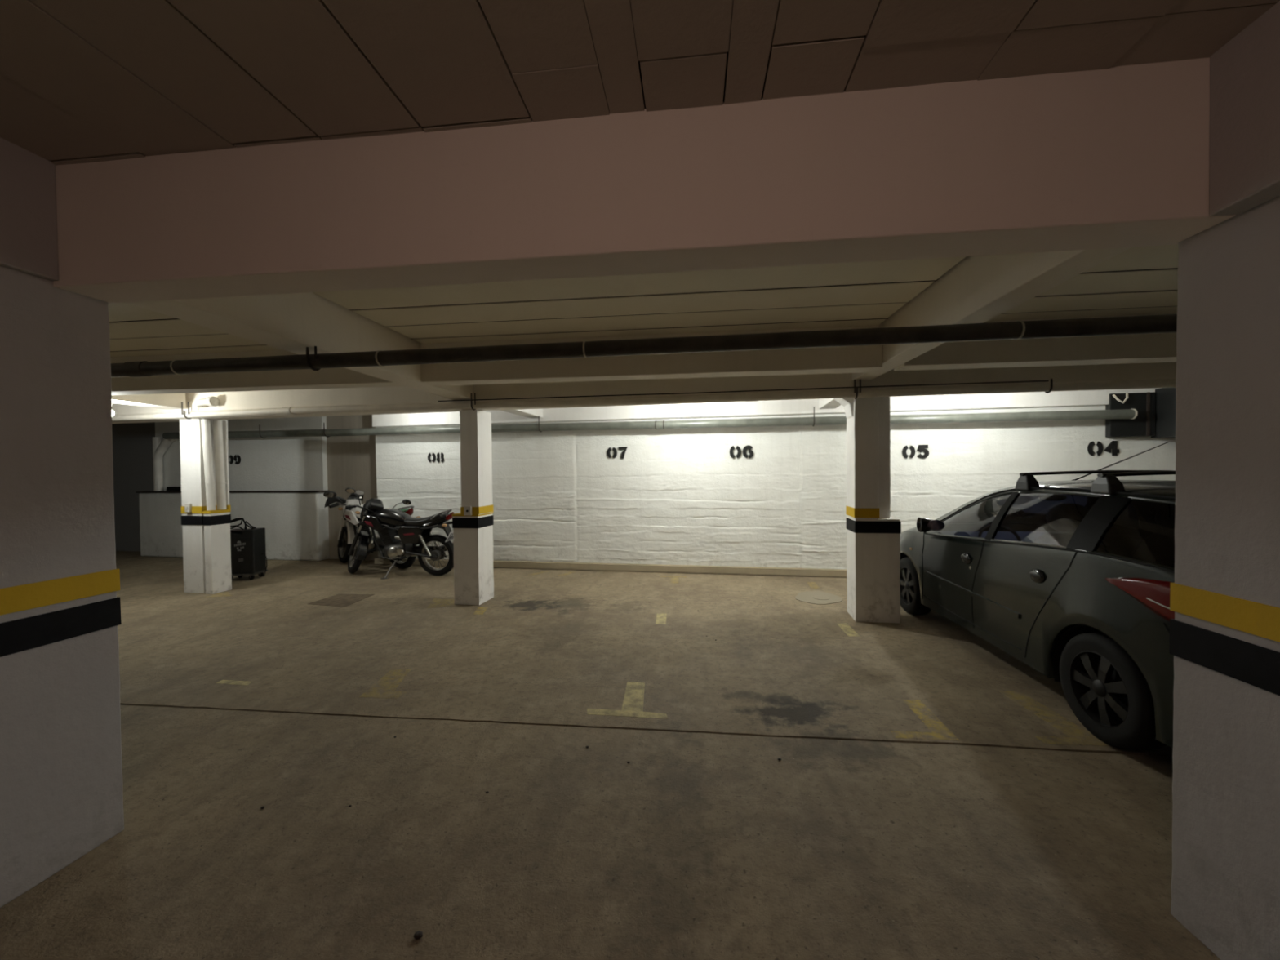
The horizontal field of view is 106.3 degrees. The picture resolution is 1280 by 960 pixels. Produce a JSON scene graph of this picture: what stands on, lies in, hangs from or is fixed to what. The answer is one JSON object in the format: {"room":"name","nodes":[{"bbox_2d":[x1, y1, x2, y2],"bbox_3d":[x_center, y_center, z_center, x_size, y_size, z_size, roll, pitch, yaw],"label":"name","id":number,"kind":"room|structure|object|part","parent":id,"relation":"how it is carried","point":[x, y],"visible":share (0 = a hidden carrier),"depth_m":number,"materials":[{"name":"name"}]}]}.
{"room":"parking garage","nodes":[
{"label":"parking garage","id":0,"kind":"room"},
{"bbox_2d":[111,422,155,551],"bbox_3d":[-11.229,0.094,10.157,3.404,2.781,0.185,0,1,10],"label":"door","id":1,"kind":"structure","parent":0,"point":[131,442],"depth_m":9.95,"materials":[{"name":"grey paint"}]},
{"bbox_2d":[155,416,328,491],"bbox_3d":[-7.577,-0.556,9.136,3.764,1.520,0.258,0,1,10],"label":"wall","id":2,"kind":"structure","parent":0,"point":[289,463],"depth_m":8.89,"materials":[{"name":"paint"}]},
{"bbox_2d":[326,414,377,559],"bbox_3d":[-5.155,0.056,8.763,1.454,2.781,0.146,0,1,10],"label":"wall","id":3,"kind":"structure","parent":0,"point":[351,460],"depth_m":8.71,"materials":[{"name":"paint"}]},
{"bbox_2d":[0,551,1219,959],"bbox_3d":[-2.770,1.595,2.144,21.200,0.131,15.600,0,1,6],"label":"floor","id":4,"kind":"structure","parent":0,"point":[932,793],"depth_m":2.36,"materials":[{"name":"grey concrete"}]},
{"bbox_2d":[0,266,124,908],"bbox_3d":[-2.550,0.376,1.679,0.473,2.341,0.883,0,1,6],"label":"pillar","id":5,"kind":"structure","parent":4,"relation":"on","point":[61,773],"depth_m":1.88,"materials":[{"name":"white paint"}]},
{"bbox_2d":[179,418,231,594],"bbox_3d":[-5.819,0.345,6.426,0.502,2.302,0.298,0,1,10],"label":"pillar","id":6,"kind":"structure","parent":4,"relation":"on","point":[206,534],"depth_m":6.34,"materials":[{"name":"white paint"}]},
{"bbox_2d":[200,418,215,510],"bbox_3d":[-5.679,-0.198,6.316,0.142,1.200,0.098,0,1,10],"label":"pipe","id":7,"kind":"object","parent":6,"relation":"attached to","point":[206,423],"visible":1,"depth_m":6.29,"materials":[{"name":"white plastic"}]},
{"bbox_2d":[212,419,226,510],"bbox_3d":[-5.634,-0.201,6.438,0.135,1.198,0.108,0,1,10],"label":"pipe","id":8,"kind":"object","parent":6,"relation":"attached to","point":[218,440],"visible":1,"depth_m":6.40,"materials":[{"name":"white plastic"}]},
{"bbox_2d":[230,517,267,580],"bbox_3d":[-5.903,1.020,7.195,0.529,0.925,0.324,-1,1,-8],"label":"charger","id":9,"kind":"object","parent":4,"relation":"on","point":[248,551],"visible":0.79,"depth_m":7.07,"materials":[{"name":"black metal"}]},
{"bbox_3d":[-6.028,0.662,7.172,0.284,0.192,0.040,-1,1,-8],"label":"handle","id":10,"kind":"part","parent":9,"relation":"part of","materials":[{"name":"black rubber"}]},
{"bbox_2d":[230,528,251,531],"bbox_3d":[-5.982,0.748,7.179,0.272,0.016,0.252,-1,1,-8],"label":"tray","id":11,"kind":"object","parent":9,"relation":"on","point":[242,529],"depth_m":7.09,"materials":[{"name":"metal"}]},
{"bbox_3d":[-5.896,1.095,7.049,0.368,0.510,0.004,-1,1,-8],"label":"panel","id":12,"kind":"part","parent":9,"relation":"part of","materials":[{"name":"black metal"}]},
{"bbox_3d":[-5.912,1.391,7.200,0.416,0.026,0.324,-1,1,-8],"label":"plate","id":13,"kind":"part","parent":9,"relation":"part of","materials":[{"name":"grey metal"}]},
{"bbox_3d":[-5.683,1.280,7.265,0.079,0.362,0.012,-1,1,-8],"label":"power cord","id":14,"kind":"part","parent":9,"relation":"part of","materials":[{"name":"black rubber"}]},
{"bbox_2d":[323,489,421,568],"bbox_3d":[-4.505,0.810,8.092,2.050,1.285,0.877,0,1,12],"label":"motorcycle","id":15,"kind":"object","parent":4,"relation":"on","point":[349,518],"visible":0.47,"depth_m":8.04,"materials":[{"name":"white metal"}]},
{"bbox_2d":[323,490,336,497],"bbox_3d":[-5.086,0.229,7.873,0.190,0.115,0.059,7,22,-45],"label":"mirror","id":16,"kind":"object","parent":15,"relation":"on","point":[329,494],"depth_m":7.85,"materials":[{"name":"black plastic"}]},
{"bbox_2d":[324,492,335,497],"bbox_3d":[-5.067,0.243,7.853,0.152,0.092,0.005,7,22,-45],"label":"mirror glass","id":17,"kind":"object","parent":15,"relation":"on","point":[326,494],"depth_m":7.85,"materials":[{"name":"white"}]},
{"bbox_3d":[-4.575,0.540,8.082,0.594,0.284,0.324,0,5,25],"label":"fuel tank","id":18,"kind":"part","parent":15,"relation":"part of","materials":[{"name":"white"}]},
{"bbox_3d":[-4.285,0.854,7.978,1.390,0.690,0.294,0,5,25],"label":"frame","id":19,"kind":"part","parent":15,"relation":"part of","materials":[{"name":"black metal"}]},
{"bbox_3d":[-4.271,0.805,7.825,0.425,0.280,0.038,0,5,25],"label":"panel","id":20,"kind":"part","parent":15,"relation":"part of","materials":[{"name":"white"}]},
{"bbox_3d":[-3.788,0.489,7.707,0.235,0.136,0.328,0,5,25],"label":"grab rail","id":21,"kind":"part","parent":15,"relation":"part of","materials":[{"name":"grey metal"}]},
{"bbox_2d":[404,508,413,515],"bbox_3d":[-3.677,0.516,7.657,0.080,0.129,0.162,0,5,25],"label":"tail light","id":22,"kind":"object","parent":15,"relation":"attached to","point":[410,512],"depth_m":7.64,"materials":[{"name":"red plastic"}]},
{"bbox_2d":[345,487,453,579],"bbox_3d":[-3.754,0.780,7.293,1.975,1.358,0.762,0,1,10],"label":"motorcycle","id":23,"kind":"object","parent":4,"relation":"on","point":[373,515],"visible":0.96,"depth_m":7.24,"materials":[{"name":"black metal"}]},
{"bbox_2d":[346,488,354,493],"bbox_3d":[-4.272,0.161,7.085,0.109,0.066,0.005,18,11,-39],"label":"mirror glass","id":24,"kind":"object","parent":23,"relation":"attached to","point":[349,491],"depth_m":7.08,"materials":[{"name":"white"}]},
{"bbox_2d":[345,487,355,493],"bbox_3d":[-4.288,0.150,7.108,0.136,0.083,0.058,18,11,-39],"label":"mirror","id":25,"kind":"object","parent":23,"relation":"attached to","point":[349,490],"depth_m":7.08,"materials":[{"name":"black plastic"}]},
{"bbox_3d":[-4.275,0.656,7.388,0.034,0.410,0.034,18,11,-39],"label":"fork leg","id":26,"kind":"part","parent":23,"relation":"part of","materials":[{"name":"grey metal"}]},
{"bbox_3d":[-4.025,0.402,7.335,0.189,0.063,0.105,18,11,-39],"label":"instrument panel","id":27,"kind":"part","parent":23,"relation":"part of","materials":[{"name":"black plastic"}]},
{"bbox_3d":[-3.791,0.570,7.348,0.578,0.276,0.315,0,5,10],"label":"fuel tank","id":28,"kind":"part","parent":23,"relation":"part of","materials":[{"name":"black metal"}]},
{"bbox_2d":[403,500,410,504],"bbox_3d":[-3.683,0.357,7.587,0.109,0.066,0.005,18,11,-39],"label":"mirror glass","id":29,"kind":"object","parent":23,"relation":"attached to","point":[406,502],"depth_m":7.58,"materials":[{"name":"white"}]},
{"bbox_3d":[-3.438,0.826,7.185,0.414,0.272,0.037,0,5,10],"label":"panel","id":30,"kind":"part","parent":23,"relation":"part of","materials":[{"name":"black paint"}]},
{"bbox_3d":[-3.490,0.874,7.324,1.352,0.671,0.285,0,5,10],"label":"frame","id":31,"kind":"part","parent":23,"relation":"part of","materials":[{"name":"black metal"}]},
{"bbox_3d":[-3.288,1.108,7.311,0.549,0.105,0.252,0,5,10],"label":"swing arm","id":32,"kind":"part","parent":23,"relation":"part of","materials":[{"name":"silver metal"}]},
{"bbox_3d":[-3.397,0.804,7.428,0.414,0.272,0.037,0,5,10],"label":"panel","id":33,"kind":"part","parent":23,"relation":"part of","materials":[{"name":"black paint"}]},
{"bbox_3d":[-3.233,0.591,7.255,0.678,0.196,0.273,0,5,10],"label":"seat","id":34,"kind":"part","parent":23,"relation":"part of","materials":[{"name":"black leather"}]},
{"bbox_3d":[-2.956,0.516,7.200,0.229,0.133,0.319,0,5,10],"label":"grab rail","id":35,"kind":"part","parent":23,"relation":"part of","materials":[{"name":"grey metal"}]},
{"bbox_3d":[-2.831,0.839,7.208,0.098,0.154,0.210,0,5,10],"label":"number plate","id":36,"kind":"part","parent":23,"relation":"part of","materials":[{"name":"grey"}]},
{"bbox_2d":[445,511,453,520],"bbox_3d":[-2.839,0.542,7.183,0.078,0.126,0.158,0,5,10],"label":"tail light","id":37,"kind":"object","parent":23,"relation":"attached to","point":[448,516],"depth_m":7.14,"materials":[{"name":"red plastic"}]},
{"bbox_2d":[413,930,422,938],"bbox_3d":[-0.740,1.520,1.604,0.029,0.014,0.024,0,1,6],"label":"pebble","id":38,"kind":"object","parent":4,"relation":"on","point":[418,935],"visible":1,"depth_m":1.60,"materials":[{"name":"stone"}]},
{"bbox_2d":[452,409,493,604],"bbox_3d":[-2.015,0.322,5.787,0.346,2.291,0.408,0,1,10],"label":"pillar","id":39,"kind":"structure","parent":4,"relation":"on","point":[473,527],"depth_m":5.64,"materials":[{"name":"white paint"}]},
{"bbox_3d":[2.182,1.417,5.775,0.200,0.007,0.197,0,1,6],"label":"drain lid","id":40,"kind":"part","parent":4,"relation":"part of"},
{"bbox_2d":[834,396,901,623],"bbox_3d":[2.354,0.286,5.006,0.561,2.300,0.372,0,1,10],"label":"pillar","id":41,"kind":"structure","parent":4,"relation":"on","point":[873,535],"depth_m":4.84,"materials":[{"name":"white paint"}]},
{"bbox_2d":[899,441,1175,750],"bbox_3d":[3.510,0.592,3.811,2.020,1.708,4.125,0,1,6],"label":"car","id":42,"kind":"object","parent":4,"relation":"on","point":[1071,580],"visible":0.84,"depth_m":2.91,"materials":[{"name":"black metal"}]},
{"bbox_2d":[916,517,933,532],"bbox_3d":[2.654,0.409,4.397,0.194,0.133,0.110,0,1,6],"label":"mirror","id":43,"kind":"object","parent":42,"relation":"attached to","point":[923,524],"depth_m":4.36,"materials":[{"name":"black paint"}]},
{"bbox_2d":[927,520,944,530],"bbox_3d":[2.676,0.410,4.340,0.150,0.100,0.003,0,1,6],"label":"mirror glass","id":44,"kind":"object","parent":42,"relation":"attached to","point":[934,525],"depth_m":4.34,"materials":[{"name":"grey mirror"}]},
{"bbox_3d":[2.708,0.651,3.983,0.040,0.088,0.130,0,1,6],"label":"door handle","id":45,"kind":"part","parent":42,"relation":"part of","materials":[{"name":"black paint"}]},
{"bbox_3d":[2.699,0.921,3.999,0.017,0.060,1.360,0,1,6],"label":"door moulding","id":46,"kind":"part","parent":42,"relation":"part of","materials":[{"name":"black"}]},
{"bbox_3d":[2.615,0.631,3.158,0.040,0.088,0.130,0,1,6],"label":"door handle","id":47,"kind":"part","parent":42,"relation":"part of","materials":[{"name":"black paint"}]},
{"bbox_2d":[1105,577,1174,621],"bbox_3d":[2.559,0.600,2.295,0.087,0.231,0.704,-1,1,-5],"label":"lamp","id":48,"kind":"object","parent":42,"relation":"attached to","point":[1128,598],"depth_m":2.44,"materials":[{"name":"red plastic"}]},
{"bbox_2d":[1169,195,1279,959],"bbox_3d":[2.008,0.348,1.181,0.483,2.322,0.882,0,1,6],"label":"pillar","id":49,"kind":"structure","parent":4,"relation":"on","point":[1224,593],"depth_m":1.47,"materials":[{"name":"white paint"}]},
{"bbox_2d":[0,0,1279,357],"bbox_3d":[-2.800,-1.294,2.092,21.200,0.170,15.600,0,1,6],"label":"ceiling","id":50,"kind":"structure","parent":0,"point":[82,81],"depth_m":1.47,"materials":[{"name":"grey"}]},
{"bbox_2d":[0,137,59,280],"bbox_3d":[-2.861,-0.936,-1.898,0.346,0.462,7.645,0,1,6],"label":"beam","id":51,"kind":"structure","parent":50,"relation":"attached to","point":[29,240],"depth_m":1.79,"materials":[{"name":"white paint"}]},
{"bbox_2d":[111,393,185,408],"bbox_3d":[-6.221,-1.064,4.374,0.306,0.362,3.720,0,1,6],"label":"beam","id":52,"kind":"structure","parent":50,"relation":"attached to","point":[165,401],"depth_m":5.87,"materials":[{"name":"beige paint"}]},
{"bbox_2d":[110,350,404,395],"bbox_3d":[-4.142,-1.089,4.813,3.742,0.371,0.216,0,1,6],"label":"beam","id":53,"kind":"structure","parent":50,"relation":"attached to","point":[338,377],"depth_m":4.71,"materials":[{"name":"beige paint"}]},
{"bbox_2d":[125,292,473,399],"bbox_3d":[-2.238,-1.085,3.823,0.266,0.382,3.485,0,1,6],"label":"beam","id":54,"kind":"structure","parent":50,"relation":"attached to","point":[293,322],"depth_m":3.15,"materials":[{"name":"beige paint"}]},
{"bbox_2d":[110,314,1177,377],"bbox_3d":[-0.482,-0.996,3.024,8.800,0.484,0.128,0,1,7],"label":"pipe","id":55,"kind":"object","parent":54,"relation":"hanging from","point":[1163,323],"visible":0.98,"depth_m":2.90,"materials":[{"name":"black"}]},
{"bbox_2d":[500,408,542,417],"bbox_3d":[-1.821,-1.152,6.726,0.225,0.361,1.903,0,1,10],"label":"beam","id":56,"kind":"structure","parent":50,"relation":"attached to","point":[530,413],"depth_m":7.20,"materials":[{"name":"white paint"}]},
{"bbox_2d":[162,406,1137,439],"bbox_3d":[-1.230,-0.862,7.474,15.251,0.283,0.156,0,1,10],"label":"pipe","id":57,"kind":"object","parent":56,"relation":"attached to","point":[1131,414],"visible":1,"depth_m":7.03,"materials":[{"name":"metal"}]},
{"bbox_2d":[111,361,1176,423],"bbox_3d":[-2.436,-1.068,5.748,21.902,0.482,0.258,0,1,10],"label":"beam","id":58,"kind":"structure","parent":50,"relation":"attached to","point":[1153,371],"depth_m":5.20,"materials":[{"name":"beige paint"}]},
{"bbox_2d":[193,396,219,407],"bbox_3d":[-5.541,-0.994,6.118,0.306,0.130,0.124,0,1,10],"label":"pipe","id":59,"kind":"object","parent":58,"relation":"attached to","point":[209,401],"visible":1,"depth_m":6.08,"materials":[{"name":"white plastic"}]},
{"bbox_2d":[111,378,1176,421],"bbox_3d":[-1.138,-0.899,5.331,16.600,0.266,0.114,0,1,10],"label":"pipe","id":60,"kind":"object","parent":58,"relation":"attached to","point":[1046,388],"visible":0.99,"depth_m":4.99,"materials":[{"name":"metal"}]},
{"bbox_2d":[438,380,1048,401],"bbox_3d":[0.717,-0.910,4.972,6.180,0.049,0.012,0,1,10],"label":"cable","id":61,"kind":"object","parent":60,"relation":"on","point":[1031,380],"visible":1,"depth_m":4.87,"materials":[{"name":"black rubber"}]},
{"bbox_2d":[53,57,1237,303],"bbox_3d":[-0.254,-1.019,1.757,4.373,0.482,0.202,0,1,6],"label":"beam","id":62,"kind":"structure","parent":50,"relation":"attached to","point":[1113,157],"depth_m":1.63,"materials":[{"name":"paint"}]},
{"bbox_2d":[420,322,882,386],"bbox_3d":[0.007,-1.118,4.339,4.093,0.382,0.216,0,1,6],"label":"beam","id":63,"kind":"structure","parent":50,"relation":"attached to","point":[863,358],"depth_m":4.24,"materials":[{"name":"beige paint"}]},
{"bbox_2d":[819,398,840,408],"bbox_3d":[2.508,-1.182,5.935,0.225,0.362,1.903,0,1,10],"label":"beam","id":64,"kind":"structure","parent":50,"relation":"attached to","point":[824,403],"depth_m":6.52,"materials":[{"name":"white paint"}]},
{"bbox_2d":[851,246,1133,381],"bbox_3d":[2.032,-1.134,3.220,0.185,0.351,3.219,0,1,6],"label":"beam","id":65,"kind":"structure","parent":50,"relation":"attached to","point":[978,289],"depth_m":2.68,"materials":[{"name":"beige paint"}]},
{"bbox_2d":[893,313,1177,370],"bbox_3d":[4.422,-1.161,3.877,4.432,0.372,0.217,0,1,6],"label":"beam","id":66,"kind":"structure","parent":50,"relation":"attached to","point":[1154,347],"depth_m":3.90,"materials":[{"name":"beige paint"}]},
{"bbox_2d":[1208,0,1279,216],"bbox_3d":[1.493,-0.963,-2.375,0.406,0.482,7.643,0,1,6],"label":"beam","id":67,"kind":"structure","parent":50,"relation":"attached to","point":[1244,149],"depth_m":1.35,"materials":[{"name":"white paint"}]},
{"bbox_2d":[135,404,1176,568],"bbox_3d":[-0.471,0.026,7.758,18.772,2.782,0.443,0,1,10],"label":"wall","id":68,"kind":"structure","parent":0,"point":[771,496],"depth_m":7.34,"materials":[{"name":"paint"}]},
{"bbox_2d":[151,436,176,491],"bbox_3d":[-9.117,-0.334,9.214,0.476,1.087,0.140,0,1,10],"label":"pipe","id":69,"kind":"object","parent":68,"relation":"on","point":[160,446],"visible":0.91,"depth_m":9.19,"materials":[{"name":"white plastic"}]},
{"bbox_2d":[165,486,181,490],"bbox_3d":[-8.882,0.166,9.201,0.467,0.076,0.148,0,1,10],"label":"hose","id":70,"kind":"object","parent":68,"relation":"on","point":[168,488],"visible":0.65,"depth_m":9.13,"materials":[{"name":"black rubber"}]},
{"bbox_2d":[373,557,846,577],"bbox_3d":[2.044,1.343,7.079,13.404,0.097,0.128,0,1,10],"label":"curb","id":71,"kind":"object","parent":68,"relation":"attached to","point":[517,564],"depth_m":7.34,"materials":[{"name":"concrete"}]},
{"bbox_2d":[372,387,1160,426],"bbox_3d":[2.067,-1.168,7.029,13.504,0.422,0.098,0,1,10],"label":"beam","id":72,"kind":"structure","parent":68,"relation":"attached to","point":[1082,397],"depth_m":7.05,"materials":[{"name":"white paint"}]},
{"bbox_2d":[1105,387,1176,437],"bbox_3d":[6.816,-0.853,5.967,1.500,0.620,0.425,0,1,10],"label":"box","id":73,"kind":"object","parent":68,"relation":"attached to","point":[1156,417],"visible":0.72,"depth_m":6.15,"materials":[{"name":"black metal"}]},
{"bbox_3d":[6.355,-0.843,6.224,0.500,0.560,0.085,0,1,10],"label":"casing","id":74,"kind":"part","parent":73,"relation":"part of","materials":[{"name":"black metal"}]},
{"bbox_3d":[7.067,-0.854,5.921,0.990,0.620,0.425,0,1,10],"label":"panel","id":75,"kind":"part","parent":73,"relation":"part of","materials":[{"name":"black metal"}]}
]}

